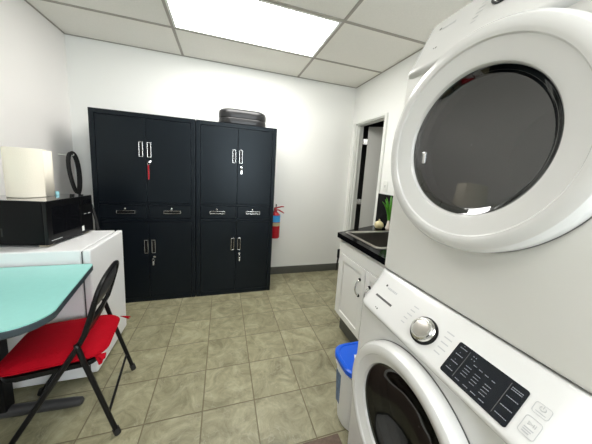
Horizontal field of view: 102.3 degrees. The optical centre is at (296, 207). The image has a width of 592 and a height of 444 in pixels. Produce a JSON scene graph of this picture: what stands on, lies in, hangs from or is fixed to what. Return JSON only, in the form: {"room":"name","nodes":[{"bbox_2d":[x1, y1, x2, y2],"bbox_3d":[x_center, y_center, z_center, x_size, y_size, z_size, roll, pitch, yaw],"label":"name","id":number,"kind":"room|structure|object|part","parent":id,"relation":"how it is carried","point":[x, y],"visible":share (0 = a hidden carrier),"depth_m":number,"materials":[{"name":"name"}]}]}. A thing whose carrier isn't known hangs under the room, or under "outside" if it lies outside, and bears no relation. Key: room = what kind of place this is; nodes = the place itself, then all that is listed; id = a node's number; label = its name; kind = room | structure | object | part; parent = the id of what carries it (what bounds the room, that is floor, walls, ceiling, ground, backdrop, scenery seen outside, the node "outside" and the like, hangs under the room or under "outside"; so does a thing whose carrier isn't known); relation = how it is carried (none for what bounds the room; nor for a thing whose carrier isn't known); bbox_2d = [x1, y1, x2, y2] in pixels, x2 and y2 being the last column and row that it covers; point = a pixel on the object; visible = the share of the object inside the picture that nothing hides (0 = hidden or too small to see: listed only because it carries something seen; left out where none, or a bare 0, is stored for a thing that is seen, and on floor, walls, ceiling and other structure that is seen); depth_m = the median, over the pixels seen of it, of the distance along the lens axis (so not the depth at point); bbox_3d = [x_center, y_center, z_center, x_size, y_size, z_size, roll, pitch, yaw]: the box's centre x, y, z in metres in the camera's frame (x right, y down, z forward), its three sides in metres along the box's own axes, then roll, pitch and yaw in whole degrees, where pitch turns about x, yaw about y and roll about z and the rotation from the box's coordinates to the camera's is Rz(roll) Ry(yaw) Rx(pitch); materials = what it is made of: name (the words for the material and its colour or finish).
{"room":"laundry","nodes":[
{"label":"laundry","id":0,"kind":"room"},
{"bbox_2d":[0,0,75,194],"bbox_3d":[-1.587,0.017,0.031,0.100,2.568,5.100,1,9,-17],"label":"wall","id":1,"kind":"structure","parent":0,"point":[34,91],"depth_m":1.91,"materials":[{"name":"paint"}]},
{"bbox_2d":[58,151,81,193],"bbox_3d":[-2.163,0.095,2.353,0.130,1.271,0.168,6,9,14],"label":"cable coil","id":2,"kind":"object","parent":1,"relation":"hanging from","point":[78,189],"visible":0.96,"depth_m":2.27,"materials":[{"name":"black rubber"}]},
{"bbox_2d":[0,270,349,443],"bbox_3d":[0.796,1.353,1.056,5.300,0.080,5.220,1,9,-17],"label":"floor","id":3,"kind":"structure","parent":0,"point":[256,367],"depth_m":1.60,"materials":[{"name":"tile"}]},
{"bbox_2d":[0,264,92,418],"bbox_3d":[-1.445,0.765,1.092,0.800,0.780,0.630,1,9,-17],"label":"table","id":4,"kind":"object","parent":3,"relation":"on","point":[31,297],"visible":0.98,"depth_m":1.15,"materials":[{"name":"teal laminate"}]},
{"bbox_3d":[-1.540,0.734,1.220,0.060,0.693,0.060,1,9,-17],"label":"post","id":5,"kind":"part","parent":4,"relation":"part of","materials":[{"name":"black metal"}]},
{"bbox_2d":[0,230,126,388],"bbox_3d":[-1.647,0.640,1.621,0.654,0.865,0.492,1,9,-17],"label":"mini fridge","id":6,"kind":"object","parent":3,"relation":"on","point":[101,248],"visible":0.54,"depth_m":1.46,"materials":[{"name":"white"}]},
{"bbox_2d":[0,193,92,246],"bbox_3d":[-1.687,0.067,1.562,0.386,0.278,0.395,2,8,-9],"label":"microwave","id":7,"kind":"object","parent":6,"relation":"on","point":[47,221],"visible":0.97,"depth_m":1.41,"materials":[{"name":"black metal"}]},
{"bbox_3d":[-1.698,0.061,1.559,0.363,0.263,0.394,2,8,-9],"label":"casing","id":8,"kind":"part","parent":7,"relation":"part of","materials":[{"name":"black metal"}]},
{"bbox_2d":[0,146,54,197],"bbox_3d":[-1.706,-0.221,1.508,0.192,0.302,0.188,1,9,-17],"label":"paper towel roll","id":9,"kind":"object","parent":7,"relation":"on","point":[28,172],"visible":1,"depth_m":1.45,"materials":[{"name":"beige paper"}]},
{"bbox_3d":[-1.679,-0.069,1.542,0.381,0.002,0.388,2,8,-9],"label":"panel","id":10,"kind":"part","parent":7,"relation":"part of","materials":[{"name":"black metal"}]},
{"bbox_3d":[-1.499,0.077,1.537,0.021,0.263,0.284,2,8,-9],"label":"door","id":11,"kind":"part","parent":7,"relation":"part of","materials":[{"name":"black glass"}]},
{"bbox_3d":[-1.530,0.046,1.730,0.021,0.263,0.108,2,8,-9],"label":"control panel","id":12,"kind":"part","parent":7,"relation":"part of","materials":[{"name":"black plastic"}]},
{"bbox_2d":[92,204,99,230],"bbox_3d":[-1.587,0.270,1.850,0.104,0.642,0.032,-2,10,-34],"label":"power cord","id":13,"kind":"object","parent":7,"relation":"attached to","point":[93,210],"visible":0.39,"depth_m":1.83,"materials":[{"name":"black rubber"}]},
{"bbox_3d":[-1.352,0.623,1.710,0.040,0.821,0.492,1,9,-17],"label":"door","id":14,"kind":"part","parent":6,"relation":"part of","materials":[{"name":"white metal"}]},
{"bbox_2d":[0,260,135,443],"bbox_3d":[-1.211,0.737,1.282,0.492,0.836,0.471,0,9,-25],"label":"folding chair","id":15,"kind":"object","parent":3,"relation":"on","point":[105,286],"visible":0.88,"depth_m":1.15,"materials":[{"name":"black metal"}]},
{"bbox_3d":[-1.237,0.745,1.271,0.360,0.023,0.356,0,9,-25],"label":"seat","id":16,"kind":"part","parent":15,"relation":"part of","materials":[{"name":"black metal"}]},
{"bbox_3d":[-1.155,0.810,1.098,0.410,0.733,0.029,-1,9,-27],"label":"leg","id":17,"kind":"part","parent":15,"relation":"part of","materials":[{"name":"black metal"}]},
{"bbox_2d":[0,315,130,376],"bbox_3d":[-1.226,0.710,1.279,0.454,0.080,0.424,1,9,-17],"label":"seat cushion","id":18,"kind":"object","parent":15,"relation":"on","point":[50,345],"visible":0.94,"depth_m":1.20,"materials":[{"name":"red fabric"}]},
{"bbox_3d":[-1.323,0.747,1.454,0.410,0.733,0.029,0,9,-24],"label":"leg","id":19,"kind":"part","parent":15,"relation":"part of","materials":[{"name":"black metal"}]},
{"bbox_3d":[-0.983,0.904,1.176,0.157,0.538,0.024,0,9,-22],"label":"leg","id":20,"kind":"part","parent":15,"relation":"part of","materials":[{"name":"black metal"}]},
{"bbox_3d":[-1.081,0.554,1.311,0.046,0.076,0.378,0,9,-25],"label":"rail","id":21,"kind":"part","parent":15,"relation":"part of","materials":[{"name":"black metal"}]},
{"bbox_3d":[-1.038,0.399,1.304,0.036,0.120,0.378,0,9,-25],"label":"backrest","id":22,"kind":"part","parent":15,"relation":"part of","materials":[{"name":"grey metal"}]},
{"bbox_3d":[-1.167,0.836,1.563,0.157,0.538,0.023,-1,10,-28],"label":"leg","id":23,"kind":"part","parent":15,"relation":"part of","materials":[{"name":"black metal"}]},
{"bbox_2d":[87,107,195,302],"bbox_3d":[-1.514,0.019,2.515,0.863,1.850,0.428,1,9,-17],"label":"storage cabinet","id":24,"kind":"object","parent":3,"relation":"on","point":[155,216],"visible":0.98,"depth_m":2.31,"materials":[{"name":"black metal"}]},
{"bbox_3d":[-1.614,-0.437,2.204,0.387,0.784,0.021,1,9,-17],"label":"door","id":25,"kind":"part","parent":24,"relation":"part of","materials":[{"name":"black metal"}]},
{"bbox_3d":[-1.648,0.041,2.273,0.378,0.132,0.021,1,9,-17],"label":"drawer","id":26,"kind":"part","parent":24,"relation":"part of","materials":[{"name":"black metal"}]},
{"bbox_3d":[-1.627,0.044,2.267,0.155,0.030,0.007,1,9,-17],"label":"handle","id":27,"kind":"part","parent":24,"relation":"part of","materials":[{"name":"silver metal"}]},
{"bbox_3d":[-1.673,0.525,2.346,0.387,0.784,0.021,1,9,-17],"label":"door","id":28,"kind":"part","parent":24,"relation":"part of","materials":[{"name":"black metal"}]},
{"bbox_3d":[-1.242,-0.432,2.321,0.387,0.784,0.021,1,9,-17],"label":"door","id":29,"kind":"part","parent":24,"relation":"part of","materials":[{"name":"black metal"}]},
{"bbox_3d":[-1.301,0.531,2.463,0.387,0.784,0.021,1,9,-17],"label":"door","id":30,"kind":"part","parent":24,"relation":"part of","materials":[{"name":"black metal"}]},
{"bbox_3d":[-1.267,0.046,2.393,0.378,0.132,0.021,1,9,-17],"label":"drawer","id":31,"kind":"part","parent":24,"relation":"part of","materials":[{"name":"black metal"}]},
{"bbox_2d":[196,119,276,296],"bbox_3d":[-0.711,0.031,2.767,0.807,1.850,0.428,1,9,-17],"label":"storage cabinet","id":32,"kind":"object","parent":3,"relation":"on","point":[234,209],"visible":0.99,"depth_m":2.56,"materials":[{"name":"black metal"}]},
{"bbox_3d":[-0.857,0.538,2.602,0.359,0.784,0.021,1,9,-17],"label":"door","id":33,"kind":"part","parent":32,"relation":"part of","materials":[{"name":"black metal"}]},
{"bbox_3d":[-0.832,0.053,2.529,0.350,0.132,0.021,1,9,-17],"label":"drawer","id":34,"kind":"part","parent":32,"relation":"part of","materials":[{"name":"black metal"}]},
{"bbox_3d":[-0.798,-0.425,2.459,0.359,0.784,0.021,1,9,-17],"label":"door","id":35,"kind":"part","parent":32,"relation":"part of","materials":[{"name":"black metal"}]},
{"bbox_2d":[219,108,265,126],"bbox_3d":[-0.592,-0.959,2.610,0.500,0.165,0.300,1,9,-17],"label":"case","id":36,"kind":"object","parent":32,"relation":"on","point":[226,115],"visible":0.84,"depth_m":2.47,"materials":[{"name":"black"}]},
{"bbox_3d":[-0.512,0.543,2.709,0.359,0.784,0.021,1,9,-17],"label":"door","id":37,"kind":"part","parent":32,"relation":"part of","materials":[{"name":"black metal"}]},
{"bbox_3d":[-0.478,0.058,2.639,0.350,0.132,0.021,1,9,-17],"label":"drawer","id":38,"kind":"part","parent":32,"relation":"part of","materials":[{"name":"black metal"}]},
{"bbox_3d":[-0.453,-0.420,2.568,0.359,0.784,0.021,1,9,-17],"label":"door","id":39,"kind":"part","parent":32,"relation":"part of","materials":[{"name":"black metal"}]},
{"bbox_2d":[303,433,341,443],"bbox_3d":[0.099,1.312,0.731,0.575,0.010,1.028,1,9,-17],"label":"rug","id":40,"kind":"object","parent":3,"relation":"on","point":[332,439],"visible":1,"depth_m":1.26,"materials":[{"name":"fabric"}]},
{"bbox_2d":[335,341,357,430],"bbox_3d":[0.351,1.036,1.374,0.260,0.397,0.240,1,9,-17],"label":"bucket","id":41,"kind":"object","parent":3,"relation":"on","point":[345,354],"visible":0.4,"depth_m":1.33,"materials":[{"name":"white plastic"}]},
{"bbox_3d":[0.362,0.856,1.347,0.260,0.032,0.240,1,9,-17],"label":"lid","id":42,"kind":"part","parent":41,"relation":"part of","materials":[{"name":"blue plastic"}]},
{"bbox_2d":[335,239,385,341],"bbox_3d":[0.798,0.764,1.835,0.742,0.857,0.913,1,9,-17],"label":"base cabinet","id":43,"kind":"object","parent":3,"relation":"on","point":[358,272],"visible":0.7,"depth_m":1.88,"materials":[{"name":"white wood"}]},
{"bbox_2d":[336,249,339,269],"bbox_3d":[0.371,0.473,2.147,0.029,0.200,0.016,1,9,-17],"label":"holder","id":44,"kind":"object","parent":43,"relation":"attached to","point":[338,250],"visible":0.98,"depth_m":2.13,"materials":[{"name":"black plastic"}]},
{"bbox_3d":[0.430,0.697,1.934,0.018,0.553,0.380,1,9,-17],"label":"door","id":45,"kind":"part","parent":43,"relation":"part of","materials":[{"name":"white wood"}]},
{"bbox_2d":[337,224,388,264],"bbox_3d":[0.789,0.292,1.937,0.718,0.042,1.260,1,9,-17],"label":"countertop","id":46,"kind":"structure","parent":43,"relation":"on","point":[379,255],"depth_m":1.80,"materials":[{"name":"stone"}]},
{"bbox_2d":[346,231,388,248],"bbox_3d":[0.742,0.344,1.992,0.543,0.184,0.483,1,9,-17],"label":"sink","id":47,"kind":"object","parent":46,"relation":"in","point":[375,239],"visible":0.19,"depth_m":2.17,"materials":[{"name":"silver metal"}]},
{"bbox_2d":[374,219,383,228],"bbox_3d":[0.809,0.162,2.346,0.088,0.094,0.088,1,9,-17],"label":"onion","id":48,"kind":"object","parent":46,"relation":"on","point":[378,224],"visible":1,"depth_m":2.32,"materials":[{"name":"beige food"}]},
{"bbox_2d":[382,196,392,229],"bbox_3d":[0.889,0.060,2.278,0.116,0.328,0.190,9,10,34],"label":"onion","id":49,"kind":"object","parent":46,"relation":"on","point":[387,205],"visible":0.77,"depth_m":2.28,"materials":[{"name":"green plant"}]},
{"bbox_3d":[0.881,0.162,2.300,0.052,0.119,0.052,1,9,-17],"label":"bulb","id":50,"kind":"part","parent":49,"relation":"part of","materials":[{"name":"white food"}]},
{"bbox_3d":[0.515,0.405,1.690,0.013,0.090,0.798,1,9,-17],"label":"false drawer","id":51,"kind":"part","parent":43,"relation":"part of","materials":[{"name":"white wood"}]},
{"bbox_3d":[0.548,0.760,1.553,0.018,0.553,0.410,1,9,-17],"label":"door","id":52,"kind":"part","parent":43,"relation":"part of","materials":[{"name":"white wood"}]},
{"bbox_2d":[347,268,591,443],"bbox_3d":[0.757,0.828,0.959,0.898,0.978,0.695,1,9,-17],"label":"washing machine","id":53,"kind":"object","parent":3,"relation":"on","point":[424,372],"visible":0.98,"depth_m":0.71,"materials":[{"name":"white metal"}]},
{"bbox_3d":[0.365,0.390,1.003,0.009,0.010,0.098,1,9,-17],"label":"drawer pull","id":54,"kind":"part","parent":53,"relation":"part of","materials":[{"name":"grey plastic"}]},
{"bbox_3d":[0.400,0.792,0.849,0.086,0.416,0.416,1,9,-17],"label":"glass","id":55,"kind":"part","parent":53,"relation":"part of","materials":[{"name":"black glass"}]},
{"bbox_3d":[0.357,0.792,0.836,0.060,0.572,0.572,1,9,-17],"label":"door","id":56,"kind":"part","parent":53,"relation":"part of","materials":[{"name":"white plastic"}]},
{"bbox_3d":[0.423,0.410,0.802,0.064,0.068,0.082,1,9,-17],"label":"knob","id":57,"kind":"part","parent":53,"relation":"part of","materials":[{"name":"silver metal"}]},
{"bbox_3d":[0.480,0.451,0.625,0.070,0.077,0.172,1,9,-17],"label":"control panel","id":58,"kind":"part","parent":53,"relation":"part of","materials":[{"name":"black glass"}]},
{"bbox_2d":[385,0,591,392],"bbox_3d":[0.914,-0.171,0.841,0.898,1.046,0.695,1,9,-17],"label":"dryer","id":59,"kind":"object","parent":53,"relation":"on","point":[491,153],"visible":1,"depth_m":0.63,"materials":[{"name":"white metal"}]},
{"bbox_3d":[0.523,-0.190,0.721,0.015,0.424,0.424,1,9,-17],"label":"glass","id":60,"kind":"part","parent":59,"relation":"part of","materials":[{"name":"black glass"}]},
{"bbox_3d":[0.514,-0.190,0.718,0.060,0.644,0.644,1,9,-17],"label":"door","id":61,"kind":"part","parent":59,"relation":"part of","materials":[{"name":"white plastic"}]},
{"bbox_2d":[64,34,355,266],"bbox_3d":[-0.799,-0.369,2.978,3.352,2.568,0.120,1,9,-17],"label":"wall","id":62,"kind":"structure","parent":0,"point":[313,120],"depth_m":2.91,"materials":[{"name":"paint"}]},
{"bbox_2d":[272,204,283,238],"bbox_3d":[-0.274,0.178,3.071,0.174,0.445,0.132,9,10,34],"label":"fire extinguisher","id":63,"kind":"object","parent":62,"relation":"attached to","point":[276,216],"visible":0.77,"depth_m":3.03,"materials":[{"name":"red metal"}]},
{"bbox_2d":[270,263,338,274],"bbox_3d":[-0.854,0.858,3.095,3.152,0.105,0.012,1,9,-17],"label":"baseboard","id":64,"kind":"structure","parent":62,"relation":"attached to","point":[331,266],"depth_m":3.38,"materials":[{"name":"plastic"}]},
{"bbox_2d":[27,0,473,86],"bbox_3d":[0.027,-1.276,0.380,3.352,0.080,5.220,1,9,-17],"label":"ceiling","id":65,"kind":"structure","parent":0,"point":[352,45],"depth_m":2.10,"materials":[{"name":"tile"}]},
{"bbox_2d":[24,0,425,87],"bbox_3d":[0.028,-1.232,0.377,3.152,0.007,5.000,1,9,-17],"label":"trim","id":66,"kind":"structure","parent":65,"relation":"attached to","point":[359,2],"depth_m":2.02,"materials":[{"name":"beige metal"}]},
{"bbox_2d":[165,0,341,57],"bbox_3d":[-0.352,-1.485,1.938,1.274,0.006,0.625,1,9,-17],"label":"recessed light","id":67,"kind":"object","parent":65,"relation":"in","point":[262,23],"visible":1,"depth_m":1.91,"materials":[{"name":"white paint"}]},
{"bbox_2d":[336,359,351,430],"bbox_3d":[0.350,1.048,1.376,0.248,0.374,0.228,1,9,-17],"label":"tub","id":68,"kind":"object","parent":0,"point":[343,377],"depth_m":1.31,"materials":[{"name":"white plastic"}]},
{"bbox_2d":[354,121,383,228],"bbox_3d":[2.021,-0.190,2.663,1.848,2.648,2.420,1,9,-17],"label":"wall","id":69,"kind":"structure","parent":0,"point":[378,124],"depth_m":3.43,"materials":[{"name":"grey paint"}]},
{"bbox_2d":[343,49,422,230],"bbox_3d":[1.516,0.065,1.001,0.100,2.568,5.100,1,9,-17],"label":"wall","id":70,"kind":"structure","parent":0,"point":[384,93],"depth_m":2.58,"materials":[{"name":"paint"}]},
{"bbox_2d":[344,112,388,230],"bbox_3d":[0.863,-0.041,3.067,0.118,2.097,0.713,1,9,-17],"label":"door frame","id":71,"kind":"structure","parent":70,"relation":"attached to","point":[357,134],"depth_m":3.23,"materials":[{"name":"white paint"}]},
{"bbox_2d":[357,127,382,227],"bbox_3d":[1.142,-0.039,3.272,0.622,2.043,0.047,6,9,13],"label":"door","id":72,"kind":"structure","parent":70,"relation":"in","point":[374,141],"depth_m":3.24,"materials":[{"name":"grey paint"}]},
{"bbox_2d":[375,193,392,224],"bbox_3d":[1.118,0.109,2.066,0.022,0.321,1.368,1,9,-17],"label":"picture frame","id":73,"kind":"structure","parent":70,"relation":"attached to","point":[381,213],"depth_m":2.61,"materials":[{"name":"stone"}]},
{"bbox_2d":[383,181,387,191],"bbox_3d":[0.962,-0.229,2.599,0.013,0.115,0.074,1,9,-17],"label":"switch plate","id":74,"kind":"object","parent":70,"relation":"attached to","point":[385,183],"visible":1,"depth_m":2.59,"materials":[{"name":"white paint"}]}
]}

